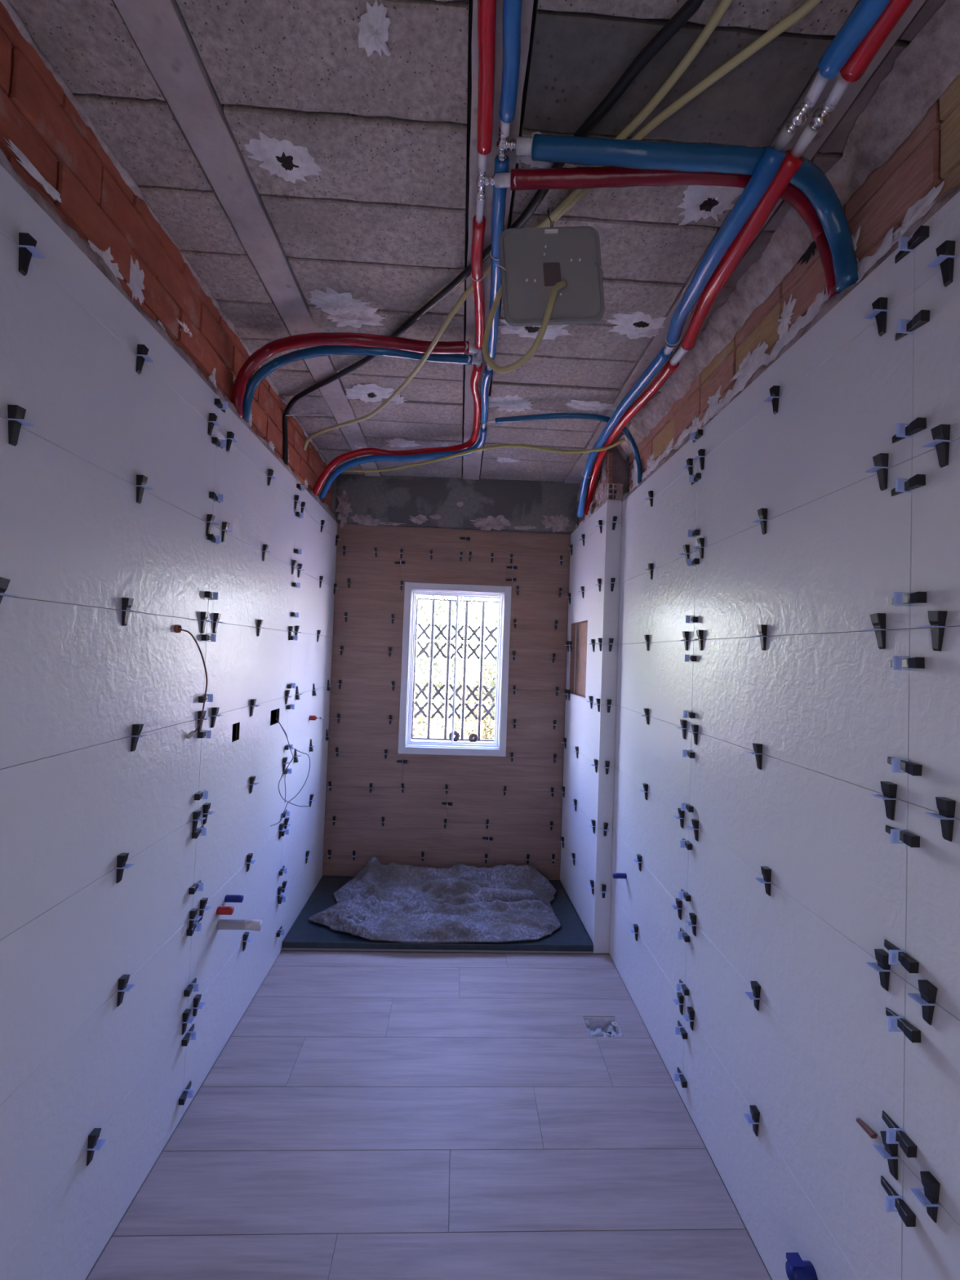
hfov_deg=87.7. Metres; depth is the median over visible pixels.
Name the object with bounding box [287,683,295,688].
clip
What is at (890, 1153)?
clip
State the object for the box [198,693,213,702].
clip
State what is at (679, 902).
clip
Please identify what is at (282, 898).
clip
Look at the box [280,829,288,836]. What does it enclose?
clip
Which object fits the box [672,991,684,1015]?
clip
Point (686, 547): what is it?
clip
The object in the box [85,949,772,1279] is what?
floor
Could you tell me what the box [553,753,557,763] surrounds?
clip
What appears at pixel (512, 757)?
clip
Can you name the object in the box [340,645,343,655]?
clip
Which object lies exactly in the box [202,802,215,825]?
clip
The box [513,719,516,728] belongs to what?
clip
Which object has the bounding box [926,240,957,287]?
clip
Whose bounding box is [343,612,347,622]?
clip
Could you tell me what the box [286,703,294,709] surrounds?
clip
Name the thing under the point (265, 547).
clip
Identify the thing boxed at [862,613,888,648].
clip
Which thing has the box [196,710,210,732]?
clip
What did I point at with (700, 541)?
clip
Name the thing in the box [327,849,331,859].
clip
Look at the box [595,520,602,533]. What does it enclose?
clip
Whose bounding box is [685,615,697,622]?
clip
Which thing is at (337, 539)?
clip
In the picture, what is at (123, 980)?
clip
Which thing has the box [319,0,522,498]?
pipe
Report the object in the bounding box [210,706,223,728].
clip
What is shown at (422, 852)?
clip
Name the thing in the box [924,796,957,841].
clip
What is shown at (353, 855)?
clip
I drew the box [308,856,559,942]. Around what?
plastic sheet
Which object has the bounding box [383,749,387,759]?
clip
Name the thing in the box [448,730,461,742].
bundle
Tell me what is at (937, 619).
clip
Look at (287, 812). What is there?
clip
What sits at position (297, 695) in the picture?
clip
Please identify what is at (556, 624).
clip
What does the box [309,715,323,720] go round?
pipe stub
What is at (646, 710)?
clip
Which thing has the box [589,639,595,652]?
clip
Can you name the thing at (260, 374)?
pipe
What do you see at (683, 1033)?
clip
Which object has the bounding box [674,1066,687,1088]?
clip
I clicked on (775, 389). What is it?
clip
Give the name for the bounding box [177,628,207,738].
cable
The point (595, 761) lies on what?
clip
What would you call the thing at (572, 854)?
clip
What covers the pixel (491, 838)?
clip
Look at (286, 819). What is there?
clip
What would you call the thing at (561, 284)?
cable
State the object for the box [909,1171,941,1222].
clip
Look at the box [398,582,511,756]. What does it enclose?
window
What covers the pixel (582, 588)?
clip
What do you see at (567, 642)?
clip
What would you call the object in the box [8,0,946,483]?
ceiling
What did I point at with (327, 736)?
clip
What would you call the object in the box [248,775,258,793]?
clip
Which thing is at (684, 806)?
clip
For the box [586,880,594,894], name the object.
clip
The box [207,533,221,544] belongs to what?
clip
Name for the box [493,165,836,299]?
pipe
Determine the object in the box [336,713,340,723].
clip
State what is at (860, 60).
pipe
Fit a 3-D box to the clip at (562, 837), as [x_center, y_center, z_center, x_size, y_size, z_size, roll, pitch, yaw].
[0.534,1.329,3.281,0.031,0.071,0.026,2,-2,-4]
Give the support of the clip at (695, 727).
attached to the wall at (826, 706)
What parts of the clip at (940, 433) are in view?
clip plate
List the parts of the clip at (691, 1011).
clip plate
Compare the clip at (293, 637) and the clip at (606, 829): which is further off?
the clip at (606, 829)
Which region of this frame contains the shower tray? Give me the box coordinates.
[282,875,593,953]
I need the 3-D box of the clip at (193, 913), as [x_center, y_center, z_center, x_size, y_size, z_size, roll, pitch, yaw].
[-0.928,0.915,1.630,0.031,0.071,0.026,2,-2,-2]
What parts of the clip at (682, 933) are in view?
clip plate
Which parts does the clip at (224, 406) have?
clip plate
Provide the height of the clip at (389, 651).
0.062 m
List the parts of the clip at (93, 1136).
clip plate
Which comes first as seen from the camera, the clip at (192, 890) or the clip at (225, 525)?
the clip at (192, 890)
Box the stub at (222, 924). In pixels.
[216,919,262,931]
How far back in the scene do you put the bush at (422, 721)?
6.09 m
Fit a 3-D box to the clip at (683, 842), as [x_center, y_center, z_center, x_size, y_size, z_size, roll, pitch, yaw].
[0.726,0.725,1.782,0.031,0.026,0.070,2,-2,-2]
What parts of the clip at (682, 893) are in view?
clip plate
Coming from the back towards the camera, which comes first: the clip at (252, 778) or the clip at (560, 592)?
the clip at (560, 592)
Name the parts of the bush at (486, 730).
stem, stem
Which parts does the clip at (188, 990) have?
clip plate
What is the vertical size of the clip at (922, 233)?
0.026 m
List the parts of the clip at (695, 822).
clip plate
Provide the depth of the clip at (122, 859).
1.26 m
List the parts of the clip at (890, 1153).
clip plate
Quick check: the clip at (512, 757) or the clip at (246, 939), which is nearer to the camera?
the clip at (246, 939)
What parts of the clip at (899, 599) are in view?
clip plate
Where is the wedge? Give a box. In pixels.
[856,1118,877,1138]
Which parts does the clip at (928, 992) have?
clip plate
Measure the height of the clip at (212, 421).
0.071 m
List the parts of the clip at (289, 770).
clip plate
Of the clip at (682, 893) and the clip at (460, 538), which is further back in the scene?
the clip at (460, 538)
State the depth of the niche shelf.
3.13 m
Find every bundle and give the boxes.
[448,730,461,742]
[468,733,478,742]
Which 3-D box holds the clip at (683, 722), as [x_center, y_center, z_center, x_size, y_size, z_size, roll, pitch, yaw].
[0.739,0.328,1.835,0.031,0.071,0.026,2,-2,-2]
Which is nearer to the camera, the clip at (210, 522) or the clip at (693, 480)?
the clip at (210, 522)
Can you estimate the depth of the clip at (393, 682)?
3.32 m
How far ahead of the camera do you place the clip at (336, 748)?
3.30 m
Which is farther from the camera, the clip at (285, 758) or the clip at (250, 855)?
the clip at (285, 758)
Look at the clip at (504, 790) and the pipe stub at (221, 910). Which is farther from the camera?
the clip at (504, 790)
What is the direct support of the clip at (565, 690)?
attached to the wall at (584, 665)
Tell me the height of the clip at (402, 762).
0.026 m
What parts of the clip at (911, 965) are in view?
clip plate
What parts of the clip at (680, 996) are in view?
clip plate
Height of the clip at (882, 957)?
0.071 m
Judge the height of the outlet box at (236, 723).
0.068 m
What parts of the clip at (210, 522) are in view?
clip plate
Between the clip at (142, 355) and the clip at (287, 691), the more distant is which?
the clip at (287, 691)
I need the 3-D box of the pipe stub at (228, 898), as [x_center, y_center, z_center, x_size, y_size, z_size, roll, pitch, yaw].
[-0.926,0.974,1.884,0.060,0.026,0.026,2,-2,-2]
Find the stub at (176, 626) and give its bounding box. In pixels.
[173,624,182,632]
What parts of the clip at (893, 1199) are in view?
clip plate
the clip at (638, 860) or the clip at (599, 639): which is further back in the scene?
the clip at (599, 639)
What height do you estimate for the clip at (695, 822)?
0.071 m
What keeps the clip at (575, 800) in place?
attached to the wall at (584, 665)
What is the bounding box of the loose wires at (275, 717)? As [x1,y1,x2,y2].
[271,717,310,826]
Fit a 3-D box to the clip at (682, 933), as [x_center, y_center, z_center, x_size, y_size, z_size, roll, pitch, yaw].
[0.714,1.045,1.776,0.031,0.026,0.071,2,-2,-2]
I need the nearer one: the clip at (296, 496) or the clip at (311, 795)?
the clip at (296, 496)
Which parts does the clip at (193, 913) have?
clip plate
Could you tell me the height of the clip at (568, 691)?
0.071 m
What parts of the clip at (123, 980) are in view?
clip plate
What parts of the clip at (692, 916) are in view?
clip plate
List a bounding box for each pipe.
[231,332,478,419]
[243,345,480,422]
[312,0,496,495]
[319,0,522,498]
[488,413,642,483]
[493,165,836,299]
[515,133,858,293]
[576,0,891,517]
[583,0,912,515]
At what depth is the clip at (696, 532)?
1.80 m
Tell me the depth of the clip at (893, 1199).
0.90 m
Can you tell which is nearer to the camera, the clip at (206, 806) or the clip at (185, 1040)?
the clip at (185, 1040)
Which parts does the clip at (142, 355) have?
clip plate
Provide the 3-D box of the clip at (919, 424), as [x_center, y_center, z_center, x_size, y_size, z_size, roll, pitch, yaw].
[0.801,-0.396,0.950,0.031,0.026,0.070,2,-3,-2]
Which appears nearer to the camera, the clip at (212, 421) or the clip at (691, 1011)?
the clip at (212, 421)
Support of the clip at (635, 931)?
attached to the wall at (826, 706)
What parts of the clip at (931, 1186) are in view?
clip plate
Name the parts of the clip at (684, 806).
clip plate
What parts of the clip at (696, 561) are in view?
clip plate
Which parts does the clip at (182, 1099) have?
clip plate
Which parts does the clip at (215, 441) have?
clip plate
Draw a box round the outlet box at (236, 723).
[231,723,236,739]
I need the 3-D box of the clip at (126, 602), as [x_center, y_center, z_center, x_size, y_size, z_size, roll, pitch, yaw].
[-0.876,-0.070,1.253,0.031,0.070,0.026,2,-1,-2]
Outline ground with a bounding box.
[413,673,496,738]
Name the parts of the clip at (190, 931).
clip plate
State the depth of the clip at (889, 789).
0.95 m
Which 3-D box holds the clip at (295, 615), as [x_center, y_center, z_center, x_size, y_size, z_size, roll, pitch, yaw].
[-0.926,-0.126,2.520,0.031,0.026,0.071,2,-1,-2]
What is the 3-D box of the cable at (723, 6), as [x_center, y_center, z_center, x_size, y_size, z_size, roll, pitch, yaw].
[0.583,-1.121,0.250,0.166,0.023,2.683,3,-2,-21]
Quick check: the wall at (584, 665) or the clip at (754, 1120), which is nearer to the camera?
the clip at (754, 1120)
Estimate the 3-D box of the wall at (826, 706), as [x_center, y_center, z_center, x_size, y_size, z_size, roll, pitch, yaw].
[0.891,0.204,1.183,0.410,3.100,4.940,2,-2,-2]
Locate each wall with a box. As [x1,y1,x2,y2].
[0,0,337,1279]
[322,472,579,884]
[560,445,631,946]
[577,0,959,1279]
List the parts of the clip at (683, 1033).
clip plate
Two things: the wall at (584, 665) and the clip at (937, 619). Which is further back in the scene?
the wall at (584, 665)
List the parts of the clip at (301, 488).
clip plate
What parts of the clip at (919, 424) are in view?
clip plate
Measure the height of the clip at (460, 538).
0.026 m
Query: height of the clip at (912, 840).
0.026 m
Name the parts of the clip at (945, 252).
clip plate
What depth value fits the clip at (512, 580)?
3.37 m
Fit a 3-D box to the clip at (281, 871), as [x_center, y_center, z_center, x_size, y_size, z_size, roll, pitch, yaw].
[-0.972,1.143,2.483,0.031,0.026,0.071,2,-2,-2]
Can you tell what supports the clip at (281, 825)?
attached to the wall at (76, 540)
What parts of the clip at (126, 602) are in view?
clip plate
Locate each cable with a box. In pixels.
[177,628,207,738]
[282,0,703,466]
[302,0,822,450]
[343,438,625,472]
[482,280,567,373]
[534,0,733,227]
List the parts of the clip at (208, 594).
clip plate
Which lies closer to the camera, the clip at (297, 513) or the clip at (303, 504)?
the clip at (297, 513)
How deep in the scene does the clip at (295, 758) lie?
2.62 m
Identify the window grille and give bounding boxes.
[410,598,498,741]
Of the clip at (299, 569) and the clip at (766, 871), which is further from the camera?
the clip at (299, 569)
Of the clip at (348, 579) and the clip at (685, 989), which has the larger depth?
the clip at (348, 579)
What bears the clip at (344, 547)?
attached to the wall at (533, 522)
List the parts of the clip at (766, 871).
clip plate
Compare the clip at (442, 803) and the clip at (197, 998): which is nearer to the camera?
the clip at (197, 998)
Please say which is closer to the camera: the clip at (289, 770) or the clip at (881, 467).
the clip at (881, 467)
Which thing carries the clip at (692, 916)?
attached to the wall at (826, 706)
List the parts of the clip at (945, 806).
clip plate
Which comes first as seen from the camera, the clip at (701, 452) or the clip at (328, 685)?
the clip at (701, 452)
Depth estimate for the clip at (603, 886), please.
2.60 m
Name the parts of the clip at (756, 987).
clip plate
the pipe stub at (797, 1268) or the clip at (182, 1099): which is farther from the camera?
the clip at (182, 1099)
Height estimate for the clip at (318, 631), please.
0.070 m
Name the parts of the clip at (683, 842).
clip plate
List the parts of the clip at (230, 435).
clip plate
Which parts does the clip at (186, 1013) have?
clip plate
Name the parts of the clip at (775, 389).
clip plate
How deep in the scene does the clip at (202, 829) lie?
1.65 m
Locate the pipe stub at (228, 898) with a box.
[224,894,243,902]
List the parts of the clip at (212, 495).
clip plate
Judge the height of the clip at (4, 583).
0.071 m
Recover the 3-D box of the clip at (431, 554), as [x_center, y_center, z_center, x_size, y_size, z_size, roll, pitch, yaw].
[-0.326,-0.572,3.351,0.023,0.062,0.027,2,-2,-2]
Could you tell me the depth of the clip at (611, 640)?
2.64 m
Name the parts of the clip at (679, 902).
clip plate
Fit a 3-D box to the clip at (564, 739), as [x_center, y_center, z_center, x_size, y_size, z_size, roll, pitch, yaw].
[0.556,0.685,3.319,0.031,0.070,0.026,2,-3,-5]
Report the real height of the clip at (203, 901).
0.071 m
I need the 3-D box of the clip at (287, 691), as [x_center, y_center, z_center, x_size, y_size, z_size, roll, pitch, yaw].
[-0.939,0.282,2.457,0.031,0.071,0.026,2,-1,-2]
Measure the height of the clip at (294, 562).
0.070 m
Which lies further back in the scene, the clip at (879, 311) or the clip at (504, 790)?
the clip at (504, 790)
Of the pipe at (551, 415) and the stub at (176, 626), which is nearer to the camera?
the stub at (176, 626)
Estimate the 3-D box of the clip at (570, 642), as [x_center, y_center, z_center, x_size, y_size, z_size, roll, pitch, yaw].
[0.584,0.042,3.267,0.031,0.070,0.026,2,0,-4]
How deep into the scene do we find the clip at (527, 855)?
3.33 m
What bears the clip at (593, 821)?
attached to the wall at (584, 665)
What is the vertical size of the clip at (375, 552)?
0.063 m
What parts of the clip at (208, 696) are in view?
clip plate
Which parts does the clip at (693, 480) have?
clip plate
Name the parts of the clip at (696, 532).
clip plate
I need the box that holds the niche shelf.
[570,692,585,697]
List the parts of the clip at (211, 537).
clip plate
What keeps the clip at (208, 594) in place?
attached to the wall at (76, 540)
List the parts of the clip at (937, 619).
clip plate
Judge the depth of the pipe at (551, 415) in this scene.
2.32 m
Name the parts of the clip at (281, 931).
clip plate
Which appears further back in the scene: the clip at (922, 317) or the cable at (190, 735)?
the cable at (190, 735)
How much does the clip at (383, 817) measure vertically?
0.062 m
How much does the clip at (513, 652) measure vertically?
0.062 m
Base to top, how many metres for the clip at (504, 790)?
0.062 m
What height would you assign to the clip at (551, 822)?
0.062 m
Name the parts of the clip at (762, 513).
clip plate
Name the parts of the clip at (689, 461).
clip plate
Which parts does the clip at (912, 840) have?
clip plate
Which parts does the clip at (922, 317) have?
clip plate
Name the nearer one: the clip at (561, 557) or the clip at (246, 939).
the clip at (246, 939)
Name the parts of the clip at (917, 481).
clip plate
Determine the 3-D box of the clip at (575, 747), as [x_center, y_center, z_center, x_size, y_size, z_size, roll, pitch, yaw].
[0.578,0.682,3.030,0.031,0.070,0.026,2,-2,-4]
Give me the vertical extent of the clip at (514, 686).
0.062 m
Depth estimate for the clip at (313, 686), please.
2.91 m
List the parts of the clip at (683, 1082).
clip plate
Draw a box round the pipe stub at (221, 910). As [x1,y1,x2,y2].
[216,906,233,915]
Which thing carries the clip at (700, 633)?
attached to the wall at (826, 706)
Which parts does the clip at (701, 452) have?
clip plate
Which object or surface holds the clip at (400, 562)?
attached to the wall at (533, 522)
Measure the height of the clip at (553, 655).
0.063 m
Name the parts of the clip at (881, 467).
clip plate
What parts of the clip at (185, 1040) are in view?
clip plate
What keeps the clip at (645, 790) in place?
attached to the wall at (826, 706)
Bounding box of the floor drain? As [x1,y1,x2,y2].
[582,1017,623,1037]
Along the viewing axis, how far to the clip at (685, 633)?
1.84 m
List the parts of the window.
sash, sill, sash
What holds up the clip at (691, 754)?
attached to the wall at (826, 706)
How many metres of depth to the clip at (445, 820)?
3.31 m
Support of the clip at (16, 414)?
attached to the wall at (76, 540)
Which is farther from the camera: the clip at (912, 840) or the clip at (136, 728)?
the clip at (136, 728)
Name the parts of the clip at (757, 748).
clip plate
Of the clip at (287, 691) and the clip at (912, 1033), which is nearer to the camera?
the clip at (912, 1033)
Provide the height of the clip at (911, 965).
0.026 m
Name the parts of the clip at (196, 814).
clip plate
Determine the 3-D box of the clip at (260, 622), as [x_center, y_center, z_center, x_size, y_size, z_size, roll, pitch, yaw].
[-0.911,-0.050,2.089,0.031,0.070,0.026,2,-2,-2]
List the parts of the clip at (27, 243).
clip plate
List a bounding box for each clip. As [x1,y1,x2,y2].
[0,577,17,604]
[5,404,35,446]
[16,232,45,275]
[85,1128,106,1165]
[115,853,134,883]
[115,974,135,1006]
[120,597,139,626]
[130,724,148,751]
[134,474,153,503]
[135,344,154,374]
[178,1080,193,1105]
[181,1008,195,1035]
[182,1023,196,1046]
[183,977,199,996]
[186,920,201,936]
[188,880,204,894]
[188,908,202,928]
[191,809,205,831]
[191,825,206,838]
[192,994,205,1016]
[194,789,208,799]
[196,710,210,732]
[197,729,211,737]
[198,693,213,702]
[198,897,212,921]
[200,611,213,633]
[201,633,216,641]
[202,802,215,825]
[204,591,218,599]
[205,514,219,536]
[207,413,221,435]
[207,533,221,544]
[208,491,223,502]
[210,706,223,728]
[211,436,226,448]
[212,613,225,633]
[214,398,227,413]
[221,521,233,542]
[226,431,238,453]
[242,932,252,951]
[246,853,256,871]
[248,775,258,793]
[249,698,260,716]
[257,619,265,635]
[262,544,271,561]
[266,468,276,486]
[275,925,284,937]
[276,886,285,902]
[277,895,285,903]
[278,823,286,839]
[278,866,287,875]
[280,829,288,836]
[281,809,289,817]
[282,756,289,772]
[282,880,289,892]
[284,689,293,704]
[284,744,293,750]
[284,768,292,773]
[284,817,292,829]
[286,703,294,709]
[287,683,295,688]
[288,626,295,639]
[290,612,298,617]
[290,635,297,640]
[291,560,299,574]
[292,582,300,587]
[293,494,302,510]
[293,548,302,554]
[293,748,301,762]
[294,625,302,635]
[295,511,303,518]
[295,685,302,699]
[296,483,304,491]
[297,563,305,577]
[300,502,307,512]
[305,850,311,863]
[309,738,315,751]
[309,794,315,807]
[312,683,318,695]
[316,630,322,641]
[319,576,324,587]
[320,520,327,532]
[325,728,331,740]
[326,680,332,690]
[327,781,332,791]
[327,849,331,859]
[331,815,335,825]
[333,583,338,594]
[334,746,338,756]
[335,534,341,546]
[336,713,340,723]
[338,680,342,688]
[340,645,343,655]
[342,546,346,555]
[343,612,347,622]
[346,577,350,587]
[351,850,355,860]
[368,782,372,792]
[373,547,377,556]
[380,816,384,826]
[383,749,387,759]
[387,647,391,656]
[391,613,394,623]
[391,680,394,690]
[394,560,404,564]
[396,760,407,764]
[399,548,403,558]
[400,580,403,590]
[400,782,404,792]
[421,851,424,861]
[429,550,433,559]
[441,802,452,805]
[443,818,446,827]
[444,784,448,793]
[459,537,470,540]
[459,551,462,561]
[468,551,471,560]
[482,835,493,841]
[484,853,488,862]
[502,786,506,795]
[506,564,517,568]
[506,577,516,582]
[510,554,513,563]
[510,752,514,761]
[512,651,515,660]
[512,684,515,694]
[513,618,516,628]
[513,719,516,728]
[526,853,529,863]
[549,821,553,830]
[551,653,555,662]
[551,787,554,796]
[551,853,555,863]
[552,720,556,728]
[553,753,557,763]
[554,620,558,629]
[555,686,559,696]
[558,587,562,596]
[559,786,564,797]
[559,836,564,848]
[560,555,563,564]
[560,737,566,748]
[562,688,567,700]
[564,640,568,651]
[564,689,570,700]
[565,593,571,604]
[567,544,573,555]
[567,640,572,652]
[568,853,575,865]
[570,799,577,811]
[573,746,578,758]
[578,533,585,546]
[578,586,584,598]
[586,696,592,708]
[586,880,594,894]
[588,819,595,833]
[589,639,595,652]
[591,759,597,773]
[592,698,599,711]
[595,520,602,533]
[595,577,601,591]
[595,637,601,651]
[600,884,607,897]
[603,822,608,835]
[604,760,611,774]
[606,698,613,712]
[608,638,613,651]
[609,577,616,591]
[611,515,617,529]
[629,924,638,941]
[633,853,642,871]
[639,782,648,799]
[640,708,648,724]
[641,635,649,650]
[644,490,653,506]
[644,563,653,579]
[671,897,682,919]
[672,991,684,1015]
[673,808,684,828]
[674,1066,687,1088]
[675,719,687,739]
[675,1020,687,1039]
[676,978,688,995]
[677,631,688,650]
[677,927,689,942]
[678,888,690,901]
[679,544,689,564]
[680,802,693,812]
[680,838,692,849]
[682,457,693,475]
[682,749,694,758]
[682,1006,694,1031]
[683,710,695,718]
[684,654,696,662]
[684,912,697,936]
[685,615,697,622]
[686,558,699,566]
[686,724,698,745]
[687,529,700,537]
[687,818,699,841]
[688,472,701,484]
[689,429,702,443]
[691,630,703,650]
[693,448,705,470]
[693,537,704,559]
[742,1105,759,1136]
[744,981,760,1010]
[746,742,763,769]
[751,507,768,534]
[751,624,768,650]
[755,866,772,896]
[763,385,780,414]
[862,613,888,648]
[863,297,888,336]
[864,453,890,490]
[865,948,892,991]
[871,781,898,820]
[872,1130,900,1180]
[880,1175,915,1226]
[881,1110,917,1157]
[884,825,919,847]
[884,939,919,973]
[885,1007,920,1042]
[887,756,922,776]
[889,656,924,670]
[890,474,925,496]
[891,591,926,606]
[892,417,926,443]
[894,225,928,263]
[894,309,929,341]
[906,979,937,1025]
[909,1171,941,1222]
[916,610,947,651]
[921,424,952,467]
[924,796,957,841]
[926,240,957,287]
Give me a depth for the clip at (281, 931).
2.47 m
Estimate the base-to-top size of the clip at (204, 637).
0.026 m
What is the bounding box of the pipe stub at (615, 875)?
[613,872,626,879]
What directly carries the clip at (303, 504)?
attached to the wall at (76, 540)
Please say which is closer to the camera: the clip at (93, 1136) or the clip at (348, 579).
the clip at (93, 1136)
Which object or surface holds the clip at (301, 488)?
attached to the wall at (76, 540)
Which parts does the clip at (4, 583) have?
clip plate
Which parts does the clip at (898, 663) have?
clip plate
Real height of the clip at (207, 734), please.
0.026 m
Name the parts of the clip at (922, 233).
clip plate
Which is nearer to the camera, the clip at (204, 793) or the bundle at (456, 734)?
the clip at (204, 793)
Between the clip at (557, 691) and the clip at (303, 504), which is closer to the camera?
the clip at (303, 504)
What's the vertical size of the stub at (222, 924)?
0.037 m
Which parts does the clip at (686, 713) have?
clip plate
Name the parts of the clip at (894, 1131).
clip plate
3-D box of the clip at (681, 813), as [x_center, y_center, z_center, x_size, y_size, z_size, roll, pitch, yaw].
[0.727,0.651,1.826,0.031,0.071,0.026,2,-2,-2]
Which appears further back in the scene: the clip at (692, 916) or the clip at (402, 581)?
the clip at (402, 581)
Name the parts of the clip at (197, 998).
clip plate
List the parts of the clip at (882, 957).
clip plate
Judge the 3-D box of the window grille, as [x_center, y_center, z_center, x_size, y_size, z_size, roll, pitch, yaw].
[-0.172,0.214,3.592,0.617,1.007,0.022,2,-2,-2]
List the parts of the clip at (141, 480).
clip plate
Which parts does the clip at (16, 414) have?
clip plate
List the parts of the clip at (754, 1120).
clip plate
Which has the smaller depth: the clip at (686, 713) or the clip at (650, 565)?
the clip at (686, 713)
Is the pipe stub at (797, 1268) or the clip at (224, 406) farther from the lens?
the clip at (224, 406)
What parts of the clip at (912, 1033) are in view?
clip plate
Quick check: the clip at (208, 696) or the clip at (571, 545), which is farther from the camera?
the clip at (571, 545)
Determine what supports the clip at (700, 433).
attached to the wall at (826, 706)
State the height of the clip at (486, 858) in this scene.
0.062 m
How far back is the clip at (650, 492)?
2.23 m
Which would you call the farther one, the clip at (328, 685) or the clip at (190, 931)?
the clip at (328, 685)
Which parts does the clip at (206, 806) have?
clip plate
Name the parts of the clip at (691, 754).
clip plate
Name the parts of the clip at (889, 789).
clip plate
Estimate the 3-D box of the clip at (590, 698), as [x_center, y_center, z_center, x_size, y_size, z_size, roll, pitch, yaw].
[0.610,0.348,2.789,0.031,0.070,0.026,2,-1,-5]
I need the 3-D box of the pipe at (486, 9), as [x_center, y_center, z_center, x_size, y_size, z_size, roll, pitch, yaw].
[-0.032,-0.982,1.002,0.837,0.281,4.085,2,-2,-15]
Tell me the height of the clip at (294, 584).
0.026 m
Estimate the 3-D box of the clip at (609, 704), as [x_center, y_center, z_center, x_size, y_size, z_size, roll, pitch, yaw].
[0.681,0.347,2.625,0.026,0.070,0.031,2,-2,-2]
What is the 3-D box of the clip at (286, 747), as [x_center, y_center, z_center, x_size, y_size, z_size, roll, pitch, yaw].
[-0.950,0.534,2.502,0.031,0.026,0.070,2,-3,-2]
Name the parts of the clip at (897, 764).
clip plate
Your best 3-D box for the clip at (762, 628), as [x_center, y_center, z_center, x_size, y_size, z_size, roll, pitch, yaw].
[0.770,-0.007,1.377,0.031,0.070,0.026,2,-2,-2]
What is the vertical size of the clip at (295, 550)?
0.026 m
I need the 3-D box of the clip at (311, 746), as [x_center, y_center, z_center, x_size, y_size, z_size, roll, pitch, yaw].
[-0.969,0.610,2.897,0.031,0.071,0.026,2,-2,-2]
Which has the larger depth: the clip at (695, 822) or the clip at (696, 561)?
the clip at (696, 561)
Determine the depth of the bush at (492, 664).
6.36 m
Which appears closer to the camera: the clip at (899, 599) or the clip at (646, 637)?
the clip at (899, 599)
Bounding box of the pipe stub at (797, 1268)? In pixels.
[785,1252,817,1279]
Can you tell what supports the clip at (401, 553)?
attached to the wall at (533, 522)
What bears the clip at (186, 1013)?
attached to the wall at (76, 540)
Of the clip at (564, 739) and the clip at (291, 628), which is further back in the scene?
the clip at (564, 739)
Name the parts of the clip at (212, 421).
clip plate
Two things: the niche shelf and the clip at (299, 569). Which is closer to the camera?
the clip at (299, 569)
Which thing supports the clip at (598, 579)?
attached to the wall at (584, 665)
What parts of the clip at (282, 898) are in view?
clip plate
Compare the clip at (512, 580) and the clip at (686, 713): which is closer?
the clip at (686, 713)
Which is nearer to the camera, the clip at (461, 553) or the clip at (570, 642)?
the clip at (570, 642)
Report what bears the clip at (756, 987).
attached to the wall at (826, 706)
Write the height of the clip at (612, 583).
0.070 m
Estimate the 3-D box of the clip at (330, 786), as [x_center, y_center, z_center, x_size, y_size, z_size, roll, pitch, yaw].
[-0.986,0.962,3.285,0.023,0.063,0.027,2,-2,-2]
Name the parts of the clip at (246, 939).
clip plate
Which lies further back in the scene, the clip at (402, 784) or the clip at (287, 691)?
the clip at (402, 784)
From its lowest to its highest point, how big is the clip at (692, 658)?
0.026 m
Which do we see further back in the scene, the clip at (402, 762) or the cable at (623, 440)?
the clip at (402, 762)
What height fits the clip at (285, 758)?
0.071 m
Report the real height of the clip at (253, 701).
0.070 m
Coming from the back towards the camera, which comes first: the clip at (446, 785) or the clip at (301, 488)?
the clip at (446, 785)
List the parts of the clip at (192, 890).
clip plate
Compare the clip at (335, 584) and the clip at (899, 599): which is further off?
the clip at (335, 584)
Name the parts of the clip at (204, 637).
clip plate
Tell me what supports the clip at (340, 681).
attached to the wall at (533, 522)
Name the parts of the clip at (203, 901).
clip plate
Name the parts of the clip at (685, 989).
clip plate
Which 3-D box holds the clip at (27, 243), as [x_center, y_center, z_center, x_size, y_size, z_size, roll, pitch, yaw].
[-0.839,-0.718,0.934,0.031,0.070,0.026,2,-3,-2]
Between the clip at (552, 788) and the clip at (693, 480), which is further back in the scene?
the clip at (552, 788)
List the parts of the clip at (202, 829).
clip plate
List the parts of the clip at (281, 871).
clip plate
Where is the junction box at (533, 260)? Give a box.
[495,207,605,326]
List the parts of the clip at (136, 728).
clip plate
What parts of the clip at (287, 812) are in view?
clip plate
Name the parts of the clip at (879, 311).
clip plate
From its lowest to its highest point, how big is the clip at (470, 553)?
0.062 m
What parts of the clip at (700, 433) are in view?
clip plate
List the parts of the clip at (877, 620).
clip plate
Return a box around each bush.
[413,595,484,737]
[413,670,435,737]
[451,660,497,739]
[487,600,498,733]
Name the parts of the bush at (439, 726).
stem, stem, stem, stem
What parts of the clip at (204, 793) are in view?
clip plate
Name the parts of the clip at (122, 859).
clip plate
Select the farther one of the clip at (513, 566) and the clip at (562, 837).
the clip at (513, 566)

